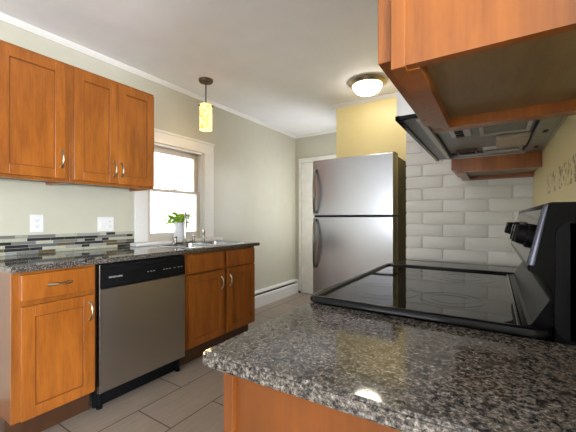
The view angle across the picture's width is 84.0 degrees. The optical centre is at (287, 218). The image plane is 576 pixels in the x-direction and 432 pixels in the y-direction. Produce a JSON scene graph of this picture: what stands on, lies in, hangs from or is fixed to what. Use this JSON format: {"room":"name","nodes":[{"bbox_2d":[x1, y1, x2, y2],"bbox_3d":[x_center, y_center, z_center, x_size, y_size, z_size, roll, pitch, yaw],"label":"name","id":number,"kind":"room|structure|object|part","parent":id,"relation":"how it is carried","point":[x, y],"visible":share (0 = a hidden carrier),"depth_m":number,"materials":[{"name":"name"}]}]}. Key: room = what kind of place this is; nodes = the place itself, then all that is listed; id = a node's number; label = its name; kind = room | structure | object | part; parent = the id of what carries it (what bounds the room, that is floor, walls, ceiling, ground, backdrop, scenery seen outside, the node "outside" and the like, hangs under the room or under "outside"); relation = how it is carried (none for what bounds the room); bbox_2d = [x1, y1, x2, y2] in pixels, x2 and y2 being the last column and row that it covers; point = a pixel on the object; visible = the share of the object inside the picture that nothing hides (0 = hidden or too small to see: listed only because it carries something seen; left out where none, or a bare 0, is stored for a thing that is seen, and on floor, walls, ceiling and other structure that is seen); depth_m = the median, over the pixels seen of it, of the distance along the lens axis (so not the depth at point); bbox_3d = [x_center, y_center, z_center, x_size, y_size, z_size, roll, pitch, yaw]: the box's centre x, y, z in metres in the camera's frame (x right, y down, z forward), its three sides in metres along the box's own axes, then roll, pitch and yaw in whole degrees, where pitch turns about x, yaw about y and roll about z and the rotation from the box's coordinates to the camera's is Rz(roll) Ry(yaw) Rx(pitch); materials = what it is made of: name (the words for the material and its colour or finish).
{"room":"kitchen","nodes":[
{"label":"kitchen","id":0,"kind":"room"},
{"bbox_2d":[0,20,294,289],"bbox_3d":[-2.327,-0.068,1.243,0.160,2.375,9.171,0,0,33],"label":"wall","id":1,"kind":"structure","parent":0,"point":[254,163],"depth_m":3.50,"materials":[{"name":"beige paint"}]},
{"bbox_2d":[0,40,68,184],"bbox_3d":[-1.583,-0.596,1.915,0.359,0.741,0.383,0,0,33],"label":"upper cabinet","id":2,"kind":"object","parent":1,"relation":"attached to","point":[34,87],"visible":1,"depth_m":1.84,"materials":[{"name":"brown wood"}]},
{"bbox_3d":[-1.612,-0.248,1.934,0.289,0.006,0.355,0,0,33],"label":"panel","id":3,"kind":"part","parent":2,"relation":"part of","materials":[{"name":"brown wood"}]},
{"bbox_3d":[-1.369,-0.365,1.946,0.032,0.112,0.017,0,0,33],"label":"handle","id":4,"kind":"part","parent":2,"relation":"part of","materials":[{"name":"silver metal"}]},
{"bbox_2d":[30,215,42,231],"bbox_3d":[-1.663,0.033,2.119,0.008,0.115,0.073,0,0,33],"label":"wall outlet","id":5,"kind":"object","parent":1,"relation":"attached to","point":[36,221],"visible":1,"depth_m":2.12,"materials":[{"name":"white plastic"}]},
{"bbox_2d":[0,231,133,255],"bbox_3d":[-1.771,0.169,1.950,0.010,0.123,1.762,0,0,33],"label":"backsplash","id":6,"kind":"structure","parent":1,"relation":"attached to","point":[43,243],"depth_m":2.23,"materials":[{"name":"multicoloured tile"}]},
{"bbox_2d":[50,65,153,191],"bbox_3d":[-1.319,-0.596,2.325,0.359,0.741,0.590,0,0,33],"label":"upper cabinet","id":7,"kind":"object","parent":1,"relation":"attached to","point":[111,122],"visible":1,"depth_m":2.20,"materials":[{"name":"brown wood"}]},
{"bbox_3d":[-1.277,-0.594,2.135,0.019,0.700,0.276,0,0,33],"label":"door","id":8,"kind":"part","parent":7,"relation":"part of","materials":[{"name":"brown wood"}]},
{"bbox_3d":[-1.348,-0.248,2.344,0.289,0.006,0.562,0,0,33],"label":"panel","id":9,"kind":"part","parent":7,"relation":"part of","materials":[{"name":"brown wood"}]},
{"bbox_3d":[-1.194,-0.342,2.217,0.032,0.112,0.017,0,0,33],"label":"handle","id":10,"kind":"part","parent":7,"relation":"part of","materials":[{"name":"silver metal"}]},
{"bbox_3d":[-1.123,-0.594,2.373,0.019,0.700,0.282,0,0,33],"label":"door","id":11,"kind":"part","parent":7,"relation":"part of","materials":[{"name":"brown wood"}]},
{"bbox_2d":[98,217,113,230],"bbox_3d":[-1.419,0.043,2.494,0.010,0.110,0.122,0,0,33],"label":"outlet","id":12,"kind":"object","parent":1,"relation":"attached to","point":[104,223],"visible":1,"depth_m":2.49,"materials":[{"name":"white plastic"}]},
{"bbox_2d":[0,12,295,138],"bbox_3d":[-2.249,-1.237,1.193,0.025,0.036,8.771,0,0,33],"label":"trim","id":13,"kind":"structure","parent":1,"relation":"attached to","point":[3,17],"depth_m":2.56,"materials":[{"name":"white paint"}]},
{"bbox_2d":[130,128,222,246],"bbox_3d":[-1.072,-0.284,3.095,0.255,1.028,0.995,0,0,33],"label":"window","id":14,"kind":"structure","parent":1,"relation":"in","point":[201,153],"depth_m":3.21,"materials":[{"name":"white paint"}]},
{"bbox_3d":[-1.127,-0.453,3.103,0.032,0.414,0.623,0,0,33],"label":"sash","id":15,"kind":"part","parent":14,"relation":"part of","materials":[{"name":"beige paint"}]},
{"bbox_3d":[-1.095,-0.035,3.083,0.032,0.475,0.623,0,0,33],"label":"sash","id":16,"kind":"part","parent":14,"relation":"part of","materials":[{"name":"beige paint"}]},
{"bbox_3d":[-1.017,0.217,3.060,0.124,0.027,0.995,0,0,33],"label":"sill","id":17,"kind":"part","parent":14,"relation":"part of","materials":[{"name":"white paint"}]},
{"bbox_2d":[164,211,192,239],"bbox_3d":[-1.014,0.066,3.018,0.178,0.274,0.322,0,0,33],"label":"potted plant","id":18,"kind":"object","parent":14,"relation":"on","point":[178,220],"visible":0.88,"depth_m":2.98,"materials":[{"name":"green plant"}]},
{"bbox_3d":[-1.025,0.120,3.032,0.114,0.166,0.114,0,0,33],"label":"pot","id":19,"kind":"part","parent":18,"relation":"part of","materials":[{"name":"white ceramic"}]},
{"bbox_2d":[255,279,297,308],"bbox_3d":[-0.322,1.016,4.150,0.064,0.208,1.660,0,0,33],"label":"baseboard heater","id":20,"kind":"object","parent":1,"relation":"attached to","point":[267,295],"visible":0.6,"depth_m":4.35,"materials":[{"name":"white paint"}]},
{"bbox_3d":[-0.326,1.008,4.152,0.054,0.187,1.630,0,0,33],"label":"plate","id":21,"kind":"part","parent":20,"relation":"part of","materials":[{"name":"white paint"}]},
{"bbox_2d":[42,293,312,431],"bbox_3d":[0.998,1.170,-0.898,8.149,0.100,9.171,0,0,33],"label":"floor","id":22,"kind":"structure","parent":0,"point":[191,398],"depth_m":1.92,"materials":[{"name":"beige tile"}]},
{"bbox_2d":[0,264,94,431],"bbox_3d":[-1.451,0.691,1.835,0.668,0.859,0.382,0,0,33],"label":"base cabinet","id":23,"kind":"object","parent":22,"relation":"on","point":[47,317],"visible":0.96,"depth_m":1.63,"materials":[{"name":"brown wood"}]},
{"bbox_3d":[-1.199,0.339,1.684,0.019,0.127,0.334,0,0,33],"label":"drawer","id":24,"kind":"part","parent":23,"relation":"part of","materials":[{"name":"brown wood"}]},
{"bbox_3d":[-1.199,0.707,1.684,0.019,0.553,0.334,0,0,33],"label":"door","id":25,"kind":"part","parent":23,"relation":"part of","materials":[{"name":"brown wood"}]},
{"bbox_3d":[-1.180,0.337,1.669,0.032,0.016,0.117,0,0,33],"label":"handle","id":26,"kind":"part","parent":23,"relation":"part of","materials":[{"name":"silver metal"}]},
{"bbox_3d":[-1.101,0.520,1.792,0.032,0.112,0.017,0,0,33],"label":"handle","id":27,"kind":"part","parent":23,"relation":"part of","materials":[{"name":"silver metal"}]},
{"bbox_2d":[92,254,184,409],"bbox_3d":[-1.177,0.692,2.260,0.613,0.856,0.610,0,0,33],"label":"dishwasher","id":28,"kind":"object","parent":22,"relation":"on","point":[140,303],"visible":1,"depth_m":2.04,"materials":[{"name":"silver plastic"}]},
{"bbox_3d":[-0.983,1.068,2.135,0.015,0.096,0.610,0,0,33],"label":"kick plate","id":29,"kind":"part","parent":28,"relation":"part of","materials":[{"name":"black plastic"}]},
{"bbox_3d":[-0.932,0.340,2.105,0.034,0.132,0.600,0,0,33],"label":"control panel","id":30,"kind":"part","parent":28,"relation":"part of","materials":[{"name":"black plastic"}]},
{"bbox_3d":[-0.910,0.294,2.120,0.012,0.032,0.340,0,0,33],"label":"pocket handle","id":31,"kind":"part","parent":28,"relation":"part of","materials":[{"name":"black plastic"}]},
{"bbox_2d":[179,246,254,366],"bbox_3d":[-0.786,0.691,2.867,0.668,0.859,0.820,0,0,33],"label":"base cabinet","id":32,"kind":"object","parent":22,"relation":"on","point":[219,284],"visible":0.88,"depth_m":2.64,"materials":[{"name":"brown wood"}]},
{"bbox_2d":[0,240,259,273],"bbox_3d":[-1.055,0.246,2.475,0.643,0.030,1.900,0,0,33],"label":"countertop","id":33,"kind":"structure","parent":32,"relation":"on","point":[12,264],"depth_m":2.00,"materials":[{"name":"stone"}]},
{"bbox_2d":[172,212,196,243],"bbox_3d":[-0.925,0.081,2.927,0.138,0.289,0.300,0,0,33],"label":"kitchen faucet","id":34,"kind":"object","parent":33,"relation":"on","point":[175,241],"visible":1,"depth_m":2.88,"materials":[{"name":"silver metal"}]},
{"bbox_3d":[-0.955,0.220,2.963,0.048,0.013,0.270,0,0,33],"label":"deck plate","id":35,"kind":"part","parent":34,"relation":"part of","materials":[{"name":"silver metal"}]},
{"bbox_3d":[-0.931,0.076,2.911,0.047,0.279,0.159,0,0,-23],"label":"spout","id":36,"kind":"part","parent":34,"relation":"part of","materials":[{"name":"silver metal"}]},
{"bbox_2d":[153,241,243,247],"bbox_3d":[-0.778,0.314,2.874,0.450,0.175,0.710,0,0,33],"label":"sink","id":37,"kind":"object","parent":33,"relation":"in","point":[206,243],"visible":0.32,"depth_m":2.92,"materials":[{"name":"metal"}]},
{"bbox_3d":[-0.850,0.316,2.735,0.368,0.171,0.337,0,0,33],"label":"bowl","id":38,"kind":"part","parent":37,"relation":"part of","materials":[{"name":"metal"}]},
{"bbox_2d":[201,229,205,241],"bbox_3d":[-0.831,0.165,3.152,0.044,0.123,0.043,0,0,33],"label":"sprayer","id":39,"kind":"object","parent":37,"relation":"on","point":[203,230],"visible":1,"depth_m":3.14,"materials":[{"name":"silver metal"}]},
{"bbox_3d":[-0.668,0.316,3.017,0.368,0.171,0.287,0,0,33],"label":"bowl","id":40,"kind":"part","parent":37,"relation":"part of","materials":[{"name":"metal"}]},
{"bbox_3d":[-0.646,0.346,2.544,0.019,0.136,0.365,0,0,33],"label":"drawer","id":41,"kind":"part","parent":32,"relation":"part of","materials":[{"name":"brown wood"}]},
{"bbox_3d":[-0.646,0.702,2.544,0.019,0.543,0.365,0,0,33],"label":"door","id":42,"kind":"part","parent":32,"relation":"part of","materials":[{"name":"brown wood"}]},
{"bbox_3d":[-0.423,0.346,2.890,0.019,0.136,0.367,0,0,33],"label":"drawer","id":43,"kind":"part","parent":32,"relation":"part of","materials":[{"name":"brown wood"}]},
{"bbox_3d":[-0.423,0.702,2.890,0.019,0.543,0.367,0,0,33],"label":"door","id":44,"kind":"part","parent":32,"relation":"part of","materials":[{"name":"brown wood"}]},
{"bbox_2d":[224,373,401,431],"bbox_3d":[0.195,0.691,0.580,0.607,0.859,0.358,0,0,33],"label":"base cabinet","id":45,"kind":"object","parent":22,"relation":"on","point":[249,406],"visible":0.14,"depth_m":0.52,"materials":[{"name":"brown wood"}]},
{"bbox_2d":[203,303,575,431],"bbox_3d":[0.199,0.245,0.564,0.585,0.028,0.388,0,0,33],"label":"countertop","id":46,"kind":"structure","parent":45,"relation":"on","point":[398,373],"depth_m":0.49,"materials":[{"name":"stone"}]},
{"bbox_2d":[312,152,406,303],"bbox_3d":[0.691,0.285,3.012,0.751,1.669,0.708,0,0,33],"label":"refrigerator","id":47,"kind":"object","parent":22,"relation":"on","point":[359,202],"visible":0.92,"depth_m":2.76,"materials":[{"name":"silver metal"}]},
{"bbox_3d":[0.241,0.229,2.926,0.030,0.453,0.086,0,0,12],"label":"handle","id":48,"kind":"part","parent":47,"relation":"part of","materials":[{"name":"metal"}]},
{"bbox_3d":[0.241,-0.250,2.926,0.030,0.410,0.086,0,0,12],"label":"handle","id":49,"kind":"part","parent":47,"relation":"part of","materials":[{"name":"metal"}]},
{"bbox_3d":[0.570,0.510,2.824,0.751,1.049,0.125,0,0,33],"label":"fresh food door","id":50,"kind":"part","parent":47,"relation":"part of","materials":[{"name":"silver metal"}]},
{"bbox_3d":[0.570,-0.281,2.824,0.751,0.507,0.125,0,0,33],"label":"freezer door","id":51,"kind":"part","parent":47,"relation":"part of","materials":[{"name":"silver metal"}]},
{"bbox_2d":[310,202,575,345],"bbox_3d":[0.479,0.544,1.065,0.647,1.151,0.778,0,0,33],"label":"electric stove","id":52,"kind":"object","parent":22,"relation":"on","point":[537,300],"visible":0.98,"depth_m":0.76,"materials":[{"name":"black glass"}]},
{"bbox_2d":[322,265,516,323],"bbox_3d":[0.469,0.222,1.072,0.463,0.007,0.734,0,0,33],"label":"glass cooktop","id":53,"kind":"object","parent":52,"relation":"in","point":[485,295],"depth_m":0.96,"materials":[{"name":"black glass"}]},
{"bbox_3d":[0.483,0.220,1.062,0.533,0.018,0.778,0,0,33],"label":"cooktop frame","id":54,"kind":"part","parent":52,"relation":"part of","materials":[{"name":"black ceramic"}]},
{"bbox_3d":[0.778,0.037,1.107,0.034,0.052,0.052,0,0,33],"label":"knob","id":55,"kind":"part","parent":52,"relation":"part of","materials":[{"name":"black plastic"}]},
{"bbox_3d":[0.661,0.219,0.948,0.006,0.005,0.726,0,0,33],"label":"glass trim","id":56,"kind":"part","parent":52,"relation":"part of","materials":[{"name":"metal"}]},
{"bbox_3d":[0.516,0.037,0.700,0.034,0.052,0.052,0,0,33],"label":"knob","id":57,"kind":"part","parent":52,"relation":"part of","materials":[{"name":"black plastic"}]},
{"bbox_3d":[0.683,0.036,0.935,0.026,0.108,0.708,0,0,33],"label":"control panel","id":58,"kind":"part","parent":52,"relation":"part of","materials":[{"name":"black ceramic"}]},
{"bbox_3d":[0.484,0.032,0.622,0.033,0.118,0.006,0,0,33],"label":"trim","id":59,"kind":"part","parent":52,"relation":"part of","materials":[{"name":"silver metal"}]},
{"bbox_3d":[0.801,0.691,1.522,0.607,0.859,0.346,0,0,33],"label":"base cabinet","id":60,"kind":"object","parent":22,"relation":"on","visible":0},
{"bbox_2d":[396,259,517,271],"bbox_3d":[0.810,0.245,1.515,0.585,0.028,0.353,0,0,33],"label":"countertop","id":61,"kind":"structure","parent":60,"relation":"on","point":[405,261],"depth_m":1.57,"materials":[{"name":"stone"}]},
{"bbox_2d":[0,0,397,135],"bbox_3d":[0.998,-1.305,-0.898,8.149,0.100,9.171,0,0,33],"label":"ceiling","id":62,"kind":"structure","parent":0,"point":[284,65],"depth_m":2.28,"materials":[{"name":"paint"}]},
{"bbox_2d":[198,77,212,131],"bbox_3d":[-0.744,-1.029,2.895,0.135,0.452,0.136,0,0,33],"label":"pendant lamp","id":63,"kind":"object","parent":62,"relation":"hanging from","point":[205,109],"visible":1,"depth_m":2.86,"materials":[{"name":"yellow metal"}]},
{"bbox_3d":[-0.744,-0.916,2.899,0.112,0.227,0.112,0,0,33],"label":"lamp shade","id":64,"kind":"part","parent":63,"relation":"part of","materials":[{"name":"yellow glass"}]},
{"bbox_3d":[-0.744,-1.133,2.899,0.012,0.185,0.011,0,0,33],"label":"stem","id":65,"kind":"part","parent":63,"relation":"part of","materials":[{"name":"brown metal"}]},
{"bbox_2d":[349,74,385,96],"bbox_3d":[0.726,-1.185,2.928,0.336,0.140,0.336,0,0,33],"label":"ceiling light","id":66,"kind":"object","parent":62,"relation":"attached to","point":[367,85],"visible":1,"depth_m":2.84,"materials":[{"name":"white glass"}]},
{"bbox_2d":[295,132,335,293],"bbox_3d":[0.605,-0.068,4.643,1.409,2.375,0.120,0,0,33],"label":"wall","id":67,"kind":"structure","parent":0,"point":[324,144],"depth_m":4.80,"materials":[{"name":"beige paint"}]},
{"bbox_2d":[296,129,335,138],"bbox_3d":[0.560,-1.237,4.585,1.077,0.036,0.025,0,0,33],"label":"trim","id":68,"kind":"structure","parent":67,"relation":"attached to","point":[334,130],"depth_m":4.67,"materials":[{"name":"white paint"}]},
{"bbox_2d":[299,155,335,293],"bbox_3d":[0.572,0.110,4.572,0.968,2.020,0.034,0,0,33],"label":"door frame","id":69,"kind":"structure","parent":67,"relation":"in","point":[306,216],"depth_m":4.76,"materials":[{"name":"white paint"}]},
{"bbox_3d":[0.592,0.142,4.569,0.910,1.935,0.018,0,0,33],"label":"panel","id":70,"kind":"part","parent":69,"relation":"part of","materials":[{"name":"white paint"}]},
{"bbox_2d":[336,97,406,160],"bbox_3d":[1.310,-0.068,3.117,1.772,2.375,0.100,0,0,33],"label":"wall","id":71,"kind":"structure","parent":0,"point":[369,128],"depth_m":3.35,"materials":[{"name":"yellow paint"}]},
{"bbox_2d":[332,92,396,108],"bbox_3d":[0.959,-1.237,3.268,1.091,0.036,0.025,0,0,33],"label":"trim","id":72,"kind":"structure","parent":71,"relation":"attached to","point":[390,95],"depth_m":3.36,"materials":[{"name":"white paint"}]},
{"bbox_2d":[406,132,532,266],"bbox_3d":[1.390,-0.068,2.179,0.821,2.375,1.391,0,0,33],"label":"wall","id":73,"kind":"structure","parent":0,"point":[449,218],"depth_m":1.68,"materials":[{"name":"white tile"}]},
{"bbox_2d":[533,115,575,206],"bbox_3d":[0.818,-0.068,0.892,0.100,2.375,1.615,0,0,33],"label":"wall","id":74,"kind":"structure","parent":0,"point":[555,181],"depth_m":0.90,"materials":[{"name":"yellow paint"}]},
{"bbox_2d":[378,0,575,132],"bbox_3d":[0.341,-0.593,0.546,0.326,0.775,0.392,0,0,33],"label":"upper cabinet","id":75,"kind":"object","parent":74,"relation":"attached to","point":[457,64],"visible":1,"depth_m":0.45,"materials":[{"name":"brown wood"}]},
{"bbox_3d":[0.238,-0.591,0.611,0.020,0.739,0.374,0,0,33],"label":"door","id":76,"kind":"part","parent":75,"relation":"part of","materials":[{"name":"brown wood"}]},
{"bbox_3d":[0.256,-0.593,0.601,0.019,0.775,0.392,0,0,33],"label":"frame","id":77,"kind":"part","parent":75,"relation":"part of","materials":[{"name":"brown wood"}]},
{"bbox_3d":[0.371,-0.216,0.528,0.255,0.022,0.358,0,0,33],"label":"rail","id":78,"kind":"part","parent":75,"relation":"part of","materials":[{"name":"brown wood"}]},
{"bbox_3d":[0.371,-0.230,0.528,0.255,0.006,0.358,0,0,33],"label":"panel","id":79,"kind":"part","parent":75,"relation":"part of","materials":[{"name":"brown wood"}]},
{"bbox_2d":[451,151,541,180],"bbox_3d":[0.914,-0.588,1.451,0.342,0.785,0.343,0,0,33],"label":"upper cabinet","id":80,"kind":"object","parent":74,"relation":"attached to","point":[521,165],"visible":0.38,"depth_m":1.33,"materials":[{"name":"brown wood"}]},
{"bbox_3d":[0.806,-0.586,1.522,0.020,0.749,0.320,0,0,33],"label":"door","id":81,"kind":"part","parent":80,"relation":"part of","materials":[{"name":"brown wood"}]},
{"bbox_3d":[0.822,-0.588,1.510,0.019,0.785,0.343,0,0,33],"label":"frame","id":82,"kind":"part","parent":80,"relation":"part of","materials":[{"name":"brown wood"}]},
{"bbox_3d":[0.944,-0.203,1.432,0.271,0.016,0.309,0,0,33],"label":"rail","id":83,"kind":"part","parent":80,"relation":"part of","materials":[{"name":"brown wood"}]},
{"bbox_3d":[0.944,-0.214,1.432,0.271,0.006,0.309,0,0,33],"label":"panel","id":84,"kind":"part","parent":80,"relation":"part of","materials":[{"name":"brown wood"}]},
{"bbox_3d":[0.637,-0.702,1.006,0.326,0.555,0.702,0,0,33],"label":"upper cabinet","id":85,"kind":"object","parent":74,"relation":"attached to","visible":0},
{"bbox_2d":[395,91,567,160],"bbox_3d":[0.620,-0.333,1.018,0.368,0.163,0.701,0,0,33],"label":"range hood","id":86,"kind":"object","parent":85,"relation":"attached to","point":[527,136],"visible":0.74,"depth_m":1.03,"materials":[{"name":"metal"}]},
{"bbox_3d":[0.489,-0.257,1.102,0.058,0.012,0.701,0,0,33],"label":"trim","id":87,"kind":"part","parent":86,"relation":"part of","materials":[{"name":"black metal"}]},
{"bbox_3d":[0.717,-0.266,1.280,0.070,0.008,0.078,0,0,33],"label":"vent frame","id":88,"kind":"part","parent":86,"relation":"part of","materials":[{"name":"grey metal"}]},
{"bbox_3d":[0.623,-0.272,1.017,0.253,0.004,0.625,0,0,33],"label":"underside plate","id":89,"kind":"part","parent":86,"relation":"part of","materials":[{"name":"grey metal"}]},
{"bbox_3d":[0.813,-0.265,1.215,0.124,0.010,0.083,0,0,33],"label":"filter frame","id":90,"kind":"part","parent":86,"relation":"part of","materials":[{"name":"metal"}]},
{"bbox_3d":[0.613,-0.265,0.904,0.124,0.010,0.185,0,0,33],"label":"filter frame","id":91,"kind":"part","parent":86,"relation":"part of","materials":[{"name":"metal"}]}
]}

